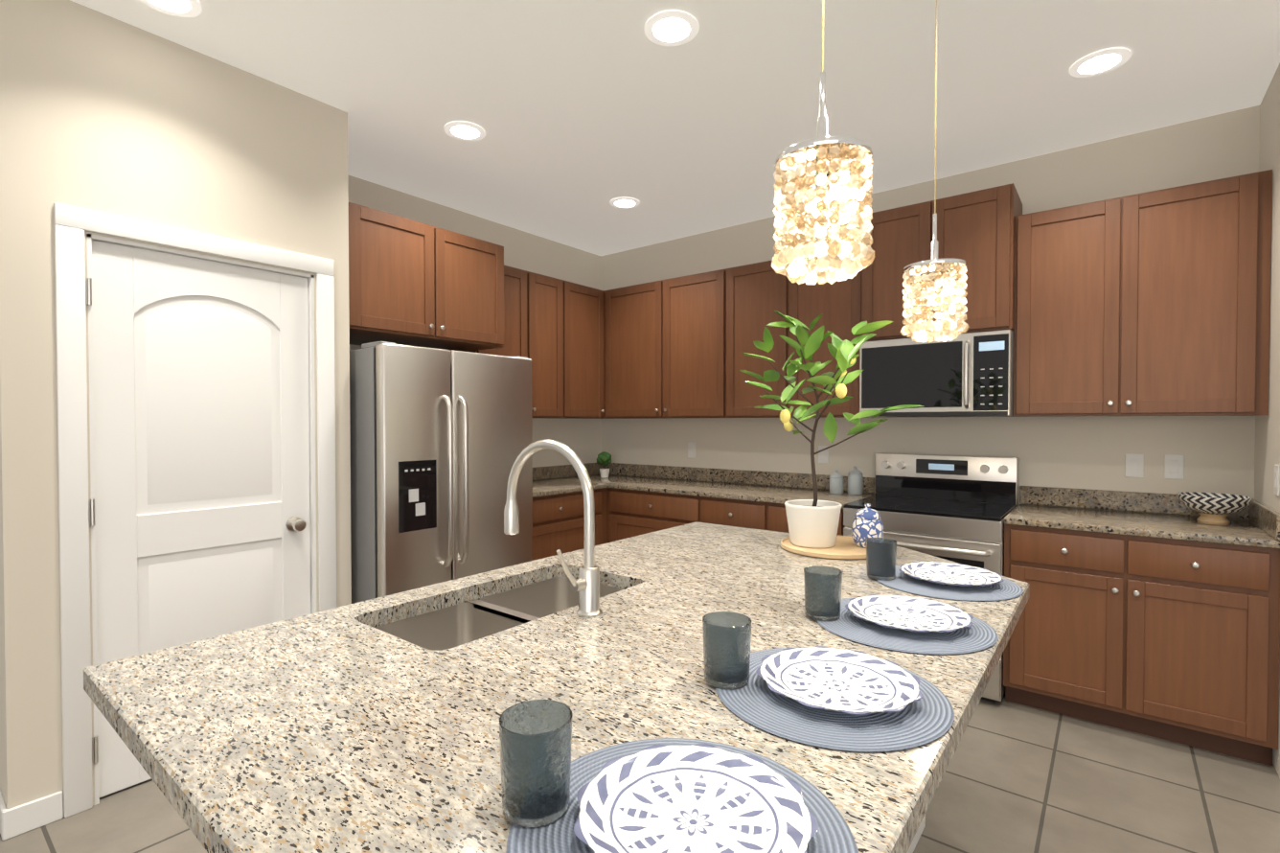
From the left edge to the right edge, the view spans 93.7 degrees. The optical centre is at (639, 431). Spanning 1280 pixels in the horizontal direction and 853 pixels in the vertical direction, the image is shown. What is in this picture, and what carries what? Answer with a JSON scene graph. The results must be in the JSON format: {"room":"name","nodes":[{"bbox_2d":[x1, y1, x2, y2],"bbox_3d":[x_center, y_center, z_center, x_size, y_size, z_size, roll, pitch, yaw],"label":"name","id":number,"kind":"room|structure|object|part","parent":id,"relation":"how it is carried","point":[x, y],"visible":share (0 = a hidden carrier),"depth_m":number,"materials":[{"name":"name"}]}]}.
{"room":"kitchen","nodes":[
{"label":"kitchen","id":0,"kind":"room"},
{"bbox_2d":[0,0,49,808],"bbox_3d":[-3.276,-0.092,2.975,3.130,2.830,0.120,1,1,38],"label":"wall","id":1,"kind":"structure","parent":0,"point":[24,604],"depth_m":2.00,"materials":[{"name":"beige paint"}]},
{"bbox_2d":[0,787,13,840],"bbox_3d":[-3.312,1.276,2.939,3.144,0.095,0.014,1,1,38],"label":"baseboard","id":2,"kind":"structure","parent":1,"relation":"attached to","point":[6,814],"depth_m":1.97,"materials":[{"name":"white wood"}]},
{"bbox_2d":[38,0,351,804],"bbox_3d":[-1.742,-0.084,2.489,0.120,2.830,1.020,1,1,38],"label":"wall","id":3,"kind":"structure","parent":0,"point":[103,113],"depth_m":2.31,"materials":[{"name":"beige paint"}]},
{"bbox_2d":[53,202,336,817],"bbox_3d":[-1.755,0.272,2.464,0.138,2.118,0.931,1,1,38],"label":"door frame","id":4,"kind":"structure","parent":3,"relation":"attached to","point":[73,224],"depth_m":2.11,"materials":[{"name":"white wood"}]},
{"bbox_2d":[85,239,311,797],"bbox_3d":[-1.724,0.317,2.427,0.107,2.013,0.757,1,1,38],"label":"pantry door","id":5,"kind":"structure","parent":3,"relation":"in","point":[199,504],"depth_m":2.39,"materials":[{"name":"white wood"}]},
{"bbox_2d":[347,174,601,467],"bbox_3d":[-1.187,-0.114,4.338,0.120,2.830,2.570,1,1,38],"label":"wall","id":6,"kind":"structure","parent":0,"point":[581,438],"depth_m":4.68,"materials":[{"name":"beige paint"}]},
{"bbox_2d":[348,202,509,353],"bbox_3d":[-1.369,-0.823,3.480,0.637,0.615,0.975,1,1,38],"label":"upper cabinet","id":7,"kind":"object","parent":6,"relation":"attached to","point":[412,283],"depth_m":3.25,"materials":[{"name":"brown wood"}]},
{"bbox_2d":[489,266,540,417],"bbox_3d":[-1.027,-0.611,4.161,0.336,1.030,0.503,1,1,38],"label":"upper cabinet","id":8,"kind":"object","parent":6,"relation":"attached to","point":[524,285],"depth_m":4.20,"materials":[{"name":"brown wood"}]},
{"bbox_2d":[540,274,555,418],"bbox_3d":[-0.806,-0.615,4.440,0.336,1.030,0.481,1,1,38],"label":"upper cabinet","id":9,"kind":"object","parent":6,"relation":"attached to","point":[547,284],"depth_m":4.36,"materials":[{"name":"brown wood"}]},
{"bbox_2d":[532,462,601,479],"bbox_3d":[-0.831,0.331,4.681,0.017,0.100,1.559,1,1,38],"label":"backsplash","id":10,"kind":"structure","parent":6,"relation":"attached to","point":[540,472],"depth_m":4.88,"materials":[{"name":"brown stone"}]},
{"bbox_2d":[555,277,605,418],"bbox_3d":[-0.549,-0.620,4.713,0.401,1.030,0.538,1,1,38],"label":"upper cabinet","id":11,"kind":"object","parent":6,"relation":"attached to","point":[580,308],"depth_m":4.62,"materials":[{"name":"brown wood"}]},
{"bbox_2d":[0,691,1279,852],"bbox_3d":[-0.735,1.390,0.673,10.000,0.060,8.300,1,1,38],"label":"floor","id":12,"kind":"structure","parent":0,"point":[1019,778],"depth_m":2.16,"materials":[{"name":"tile"}]},
{"bbox_2d":[349,341,532,603],"bbox_3d":[-1.219,0.444,3.365,0.946,1.745,0.910,1,1,38],"label":"fridge","id":13,"kind":"object","parent":12,"relation":"on","point":[441,440],"visible":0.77,"depth_m":2.95,"materials":[{"name":"grey metal"}]},
{"bbox_3d":[-1.066,0.307,2.886,0.006,0.335,0.200,1,1,38],"label":"panel","id":14,"kind":"part","parent":13,"relation":"part of","materials":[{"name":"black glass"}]},
{"bbox_2d":[532,487,609,560],"bbox_3d":[-0.774,0.860,4.269,0.627,0.885,0.969,1,1,38],"label":"base cabinet","id":15,"kind":"object","parent":12,"relation":"on","point":[558,516],"depth_m":4.10,"materials":[{"name":"brown wood"}]},
{"bbox_2d":[532,480,609,495],"bbox_3d":[-0.779,0.403,4.247,0.637,0.030,0.940,1,1,38],"label":"countertop","id":16,"kind":"structure","parent":15,"relation":"on","point":[539,487],"depth_m":4.31,"materials":[{"name":"beige stone"}]},
{"bbox_2d":[551,472,874,506],"bbox_3d":[0.396,0.401,4.325,2.386,0.030,0.638,1,1,38],"label":"countertop","id":17,"kind":"structure","parent":15,"relation":"on","point":[656,483],"depth_m":4.13,"materials":[{"name":"beige stone"}]},
{"bbox_2d":[596,451,611,477],"bbox_3d":[-0.290,0.269,4.931,0.130,0.215,0.135,1,1,38],"label":"topiary","id":18,"kind":"object","parent":17,"relation":"on","point":[604,458],"visible":1,"depth_m":4.90,"materials":[{"name":"green plant"}]},
{"bbox_2d":[829,469,843,494],"bbox_3d":[1.250,0.318,3.816,0.084,0.152,0.084,1,1,38],"label":"canister","id":19,"kind":"object","parent":17,"relation":"on","point":[836,483],"visible":1,"depth_m":3.78,"materials":[{"name":"grey ceramic"}]},
{"bbox_2d":[847,465,863,494],"bbox_3d":[1.357,0.306,3.782,0.090,0.177,0.090,1,1,38],"label":"canister","id":20,"kind":"object","parent":17,"relation":"on","point":[855,481],"visible":1,"depth_m":3.75,"materials":[{"name":"grey ceramic"}]},
{"bbox_2d":[617,487,708,540],"bbox_3d":[0.306,0.858,4.410,0.854,0.885,0.627,1,1,38],"label":"base cabinet","id":21,"kind":"object","parent":12,"relation":"on","point":[640,511],"depth_m":4.17,"materials":[{"name":"brown wood"}]},
{"bbox_2d":[708,495,777,531],"bbox_3d":[0.774,0.864,4.041,0.622,0.885,0.627,1,1,38],"label":"base cabinet","id":22,"kind":"object","parent":12,"relation":"on","point":[723,510],"depth_m":3.74,"materials":[{"name":"brown wood"}]},
{"bbox_2d":[777,499,845,535],"bbox_3d":[1.121,0.868,3.767,0.547,0.885,0.627,1,1,38],"label":"base cabinet","id":23,"kind":"object","parent":12,"relation":"on","point":[783,526],"depth_m":3.57,"materials":[{"name":"brown wood"}]},
{"bbox_2d":[911,825,925,852],"bbox_3d":[0.066,0.904,1.689,0.996,0.880,1.646,1,1,38],"label":"kitchen island","id":24,"kind":"object","parent":12,"relation":"on","point":[916,842],"depth_m":1.94,"materials":[{"name":"stone"}]},
{"bbox_2d":[83,521,1029,852],"bbox_3d":[0.126,0.447,1.507,1.301,0.040,2.060,1,1,38],"label":"island countertop","id":25,"kind":"structure","parent":24,"relation":"on","point":[372,725],"depth_m":1.00,"materials":[{"name":"beige stone"}]},
{"bbox_2d":[505,737,858,852],"bbox_3d":[0.044,0.437,0.661,0.374,0.004,0.374,1,1,38],"label":"placemat","id":26,"kind":"object","parent":25,"relation":"on","point":[833,834],"visible":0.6,"depth_m":0.68,"materials":[{"name":"grey fabric"}]},
{"bbox_2d":[499,699,572,826],"bbox_3d":[-0.120,0.381,0.694,0.084,0.106,0.084,1,1,38],"label":"glass","id":27,"kind":"object","parent":26,"relation":"on","point":[536,741],"visible":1,"depth_m":0.66,"materials":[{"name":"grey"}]},
{"bbox_2d":[573,743,819,852],"bbox_3d":[0.059,0.423,0.659,0.265,0.023,0.265,0,1,12],"label":"plate","id":28,"kind":"object","parent":26,"relation":"on","point":[690,798],"visible":0.94,"depth_m":0.68,"materials":[{"name":"ceramic"}]},
{"bbox_2d":[780,534,866,559],"bbox_3d":[0.683,0.406,2.131,0.356,0.018,0.356,1,1,38],"label":"tray","id":29,"kind":"object","parent":25,"relation":"on","point":[845,547],"visible":0.42,"depth_m":2.04,"materials":[{"name":"brown wood"}]},
{"bbox_2d":[739,310,923,548],"bbox_3d":[0.628,-0.014,2.095,0.618,0.833,0.643,1,1,38],"label":"potted plant","id":30,"kind":"object","parent":29,"relation":"on","point":[812,523],"visible":1,"depth_m":2.08,"materials":[{"name":"green plant"}]},
{"bbox_3d":[0.617,0.328,2.143,0.198,0.147,0.198,1,1,38],"label":"pot","id":31,"kind":"part","parent":30,"relation":"part of","materials":[{"name":"white ceramic"}]},
{"bbox_2d":[851,502,883,548],"bbox_3d":[0.799,0.327,2.108,0.104,0.150,0.104,1,1,38],"label":"ginger jar","id":32,"kind":"object","parent":29,"relation":"on","point":[867,522],"visible":0.81,"depth_m":2.07,"materials":[{"name":"blue ceramic"}]},
{"bbox_2d":[715,646,954,752],"bbox_3d":[0.314,0.431,1.002,0.374,0.004,0.374,1,1,38],"label":"placemat","id":33,"kind":"object","parent":25,"relation":"on","point":[758,702],"visible":0.62,"depth_m":0.90,"materials":[{"name":"grey fabric"}]},
{"bbox_2d":[702,611,751,688],"bbox_3d":[0.149,0.376,1.035,0.084,0.106,0.084,1,1,38],"label":"glass","id":34,"kind":"object","parent":33,"relation":"on","point":[726,646],"visible":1,"depth_m":1.00,"materials":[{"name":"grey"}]},
{"bbox_2d":[755,645,922,714],"bbox_3d":[0.328,0.417,1.001,0.265,0.023,0.265,0,1,6],"label":"plate","id":35,"kind":"object","parent":33,"relation":"on","point":[853,682],"visible":1,"depth_m":1.01,"materials":[{"name":"ceramic"}]},
{"bbox_2d":[816,596,997,654],"bbox_3d":[0.583,0.426,1.343,0.374,0.004,0.374,1,1,38],"label":"placemat","id":36,"kind":"object","parent":25,"relation":"on","point":[978,634],"visible":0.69,"depth_m":1.24,"materials":[{"name":"grey fabric"}]},
{"bbox_2d":[803,565,842,620],"bbox_3d":[0.419,0.370,1.377,0.084,0.106,0.084,1,1,38],"label":"glass","id":37,"kind":"object","parent":36,"relation":"on","point":[822,584],"visible":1,"depth_m":1.34,"materials":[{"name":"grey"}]},
{"bbox_2d":[845,594,973,632],"bbox_3d":[0.598,0.412,1.342,0.265,0.023,0.265,0,1,-15],"label":"plate","id":38,"kind":"object","parent":36,"relation":"on","point":[915,614],"visible":1,"depth_m":1.36,"materials":[{"name":"ceramic"}]},
{"bbox_2d":[876,565,1023,601],"bbox_3d":[0.856,0.420,1.689,0.374,0.004,0.374,1,1,38],"label":"placemat","id":39,"kind":"object","parent":25,"relation":"on","point":[1005,589],"visible":0.56,"depth_m":1.59,"materials":[{"name":"grey fabric"}]},
{"bbox_2d":[865,537,896,580],"bbox_3d":[0.692,0.365,1.722,0.084,0.106,0.084,1,1,38],"label":"glass","id":40,"kind":"object","parent":39,"relation":"on","point":[880,557],"visible":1,"depth_m":1.69,"materials":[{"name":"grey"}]},
{"bbox_2d":[899,561,1004,586],"bbox_3d":[0.870,0.406,1.687,0.265,0.023,0.265,0,1,12],"label":"plate","id":41,"kind":"object","parent":39,"relation":"on","point":[950,574],"visible":1,"depth_m":1.72,"materials":[{"name":"ceramic"}]},
{"bbox_2d":[843,452,1019,702],"bbox_3d":[1.595,0.730,3.308,0.756,1.175,0.719,1,1,38],"label":"range","id":42,"kind":"object","parent":12,"relation":"on","point":[958,509],"visible":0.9,"depth_m":3.29,"materials":[{"name":"silver metal"}]},
{"bbox_2d":[1003,521,1279,765],"bbox_3d":[2.296,0.883,2.839,0.920,0.885,0.627,1,1,38],"label":"base cabinet","id":43,"kind":"object","parent":12,"relation":"on","point":[1154,614],"depth_m":2.55,"materials":[{"name":"brown wood"}]},
{"bbox_2d":[1004,502,1279,545],"bbox_3d":[2.293,0.425,2.827,0.921,0.030,0.638,1,1,38],"label":"countertop","id":44,"kind":"structure","parent":43,"relation":"on","point":[1136,521],"depth_m":2.74,"materials":[{"name":"beige stone"}]},
{"bbox_2d":[1177,492,1252,525],"bbox_3d":[2.574,0.349,2.694,0.244,0.126,0.244,1,1,38],"label":"decorative bowl","id":45,"kind":"object","parent":44,"relation":"on","point":[1214,508],"visible":1,"depth_m":2.65,"materials":[{"name":"ceramic"}]},
{"bbox_2d":[70,0,1279,255],"bbox_3d":[-0.735,-1.500,0.627,10.000,0.060,8.300,1,1,38],"label":"ceiling","id":46,"kind":"structure","parent":0,"point":[581,113],"depth_m":2.60,"materials":[{"name":"white paint"}]},
{"bbox_2d":[139,0,202,17],"bbox_3d":[-1.626,-1.488,2.057,0.200,0.008,0.200,1,1,38],"label":"recessed light","id":47,"kind":"object","parent":46,"relation":"in","point":[185,8],"visible":1,"depth_m":2.10,"materials":[{"name":"white glass"}]},
{"bbox_2d":[444,120,485,140],"bbox_3d":[-0.876,-1.503,3.007,0.200,0.008,0.200,1,1,38],"label":"recessed light","id":48,"kind":"object","parent":46,"relation":"in","point":[463,130],"visible":1,"depth_m":3.00,"materials":[{"name":"white glass"}]},
{"bbox_2d":[609,196,639,208],"bbox_3d":[-0.102,-1.518,3.988,0.200,0.008,0.200,1,1,38],"label":"recessed light","id":49,"kind":"object","parent":46,"relation":"in","point":[623,202],"visible":1,"depth_m":3.98,"materials":[{"name":"white"}]},
{"bbox_2d":[644,9,698,45],"bbox_3d":[0.117,-1.490,2.223,0.200,0.008,0.200,1,1,38],"label":"recessed light","id":50,"kind":"object","parent":46,"relation":"in","point":[672,28],"visible":1,"depth_m":2.22,"materials":[{"name":"white glass"}]},
{"bbox_2d":[771,0,875,284],"bbox_3d":[0.343,-0.882,1.123,0.190,1.190,0.189,1,1,38],"label":"pendant light","id":51,"kind":"object","parent":46,"relation":"hanging from","point":[839,168],"visible":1,"depth_m":1.07,"materials":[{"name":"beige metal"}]},
{"bbox_2d":[900,0,969,342],"bbox_3d":[0.901,-0.883,1.830,0.187,1.210,0.191,1,1,38],"label":"pendant light","id":52,"kind":"object","parent":46,"relation":"hanging from","point":[949,301],"visible":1,"depth_m":1.79,"materials":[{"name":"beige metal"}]},
{"bbox_2d":[1069,47,1131,77],"bbox_3d":[1.865,-1.494,2.436,0.200,0.008,0.200,1,1,38],"label":"recessed light","id":53,"kind":"object","parent":46,"relation":"in","point":[1100,62],"visible":1,"depth_m":2.43,"materials":[{"name":"white"}]},
{"bbox_2d":[600,105,1259,504],"bbox_3d":[1.293,-0.110,4.094,4.315,2.830,0.120,1,1,38],"label":"wall","id":54,"kind":"structure","parent":0,"point":[1087,452],"depth_m":3.31,"materials":[{"name":"beige paint"}]},
{"bbox_2d":[605,278,670,418],"bbox_3d":[0.044,-0.620,4.740,0.663,1.030,0.396,1,1,38],"label":"upper cabinet","id":55,"kind":"object","parent":54,"relation":"attached to","point":[637,316],"depth_m":4.62,"materials":[{"name":"brown wood"}]},
{"bbox_2d":[687,442,695,457],"bbox_3d":[0.407,0.145,4.715,0.072,0.120,0.008,1,1,38],"label":"electrical outlet","id":56,"kind":"object","parent":54,"relation":"attached to","point":[691,449],"visible":1,"depth_m":4.71,"materials":[{"name":"white plastic"}]},
{"bbox_2d":[670,266,735,418],"bbox_3d":[0.479,-0.615,4.434,0.671,1.030,0.337,1,1,38],"label":"upper cabinet","id":57,"kind":"object","parent":54,"relation":"attached to","point":[702,305],"depth_m":4.25,"materials":[{"name":"brown wood"}]},
{"bbox_2d":[735,255,879,417],"bbox_3d":[1.030,-0.608,4.000,1.007,1.030,0.337,1,1,38],"label":"upper cabinet","id":58,"kind":"object","parent":54,"relation":"attached to","point":[761,291],"depth_m":3.87,"materials":[{"name":"brown wood"}]},
{"bbox_2d":[818,445,828,463],"bbox_3d":[1.239,0.156,4.059,0.072,0.120,0.008,1,1,38],"label":"electrical outlet","id":59,"kind":"object","parent":54,"relation":"attached to","point":[823,456],"visible":0.9,"depth_m":4.05,"materials":[{"name":"white plastic"}]},
{"bbox_2d":[601,462,1249,518],"bbox_3d":[1.249,0.341,4.045,4.070,0.100,0.018,1,1,38],"label":"backsplash","id":60,"kind":"structure","parent":54,"relation":"attached to","point":[1159,503],"depth_m":3.32,"materials":[{"name":"brown stone"}]},
{"bbox_2d":[854,182,1022,341],"bbox_3d":[1.706,-0.897,3.423,0.759,0.735,0.397,1,1,38],"label":"upper cabinet","id":61,"kind":"object","parent":54,"relation":"attached to","point":[977,228],"depth_m":3.19,"materials":[{"name":"brown wood"}]},
{"bbox_2d":[859,329,1015,417],"bbox_3d":[1.687,-0.303,3.407,0.756,0.438,0.460,1,1,38],"label":"microwave","id":62,"kind":"object","parent":61,"relation":"attached to","point":[967,375],"visible":0.98,"depth_m":3.23,"materials":[{"name":"silver metal"}]},
{"bbox_2d":[1124,453,1143,477],"bbox_3d":[2.515,0.172,3.052,0.072,0.120,0.008,1,1,38],"label":"electrical outlet","id":63,"kind":"object","parent":54,"relation":"attached to","point":[1134,465],"visible":1,"depth_m":3.05,"materials":[{"name":"white plastic"}]},
{"bbox_2d":[1012,169,1272,416],"bbox_3d":[2.386,-0.592,2.930,0.920,1.030,0.337,1,1,38],"label":"upper cabinet","id":64,"kind":"object","parent":54,"relation":"attached to","point":[1154,303],"depth_m":2.76,"materials":[{"name":"brown wood"}]},
{"bbox_2d":[1164,454,1184,479],"bbox_3d":[2.632,0.173,2.959,0.072,0.120,0.008,1,1,38],"label":"electrical outlet","id":65,"kind":"object","parent":54,"relation":"attached to","point":[1174,464],"visible":1,"depth_m":2.96,"materials":[{"name":"white plastic"}]},
{"bbox_2d":[1254,63,1279,777],"bbox_3d":[4.026,-0.068,1.440,3.505,2.830,0.660,1,1,38],"label":"wall","id":66,"kind":"structure","parent":0,"point":[1267,453],"depth_m":2.50,"materials":[{"name":"beige paint"}]},
{"bbox_2d":[1249,499,1279,541],"bbox_3d":[2.642,0.365,2.539,0.017,0.100,0.619,1,1,38],"label":"backsplash","id":67,"kind":"structure","parent":66,"relation":"attached to","point":[1268,519],"depth_m":2.48,"materials":[{"name":"brown stone"}]},
{"bbox_2d":[1273,464,1279,495],"bbox_3d":[2.533,0.192,2.388,0.008,0.120,0.072,1,1,38],"label":"electrical outlet","id":68,"kind":"object","parent":66,"relation":"attached to","point":[1276,479],"visible":1,"depth_m":2.38,"materials":[{"name":"white plastic"}]}
]}

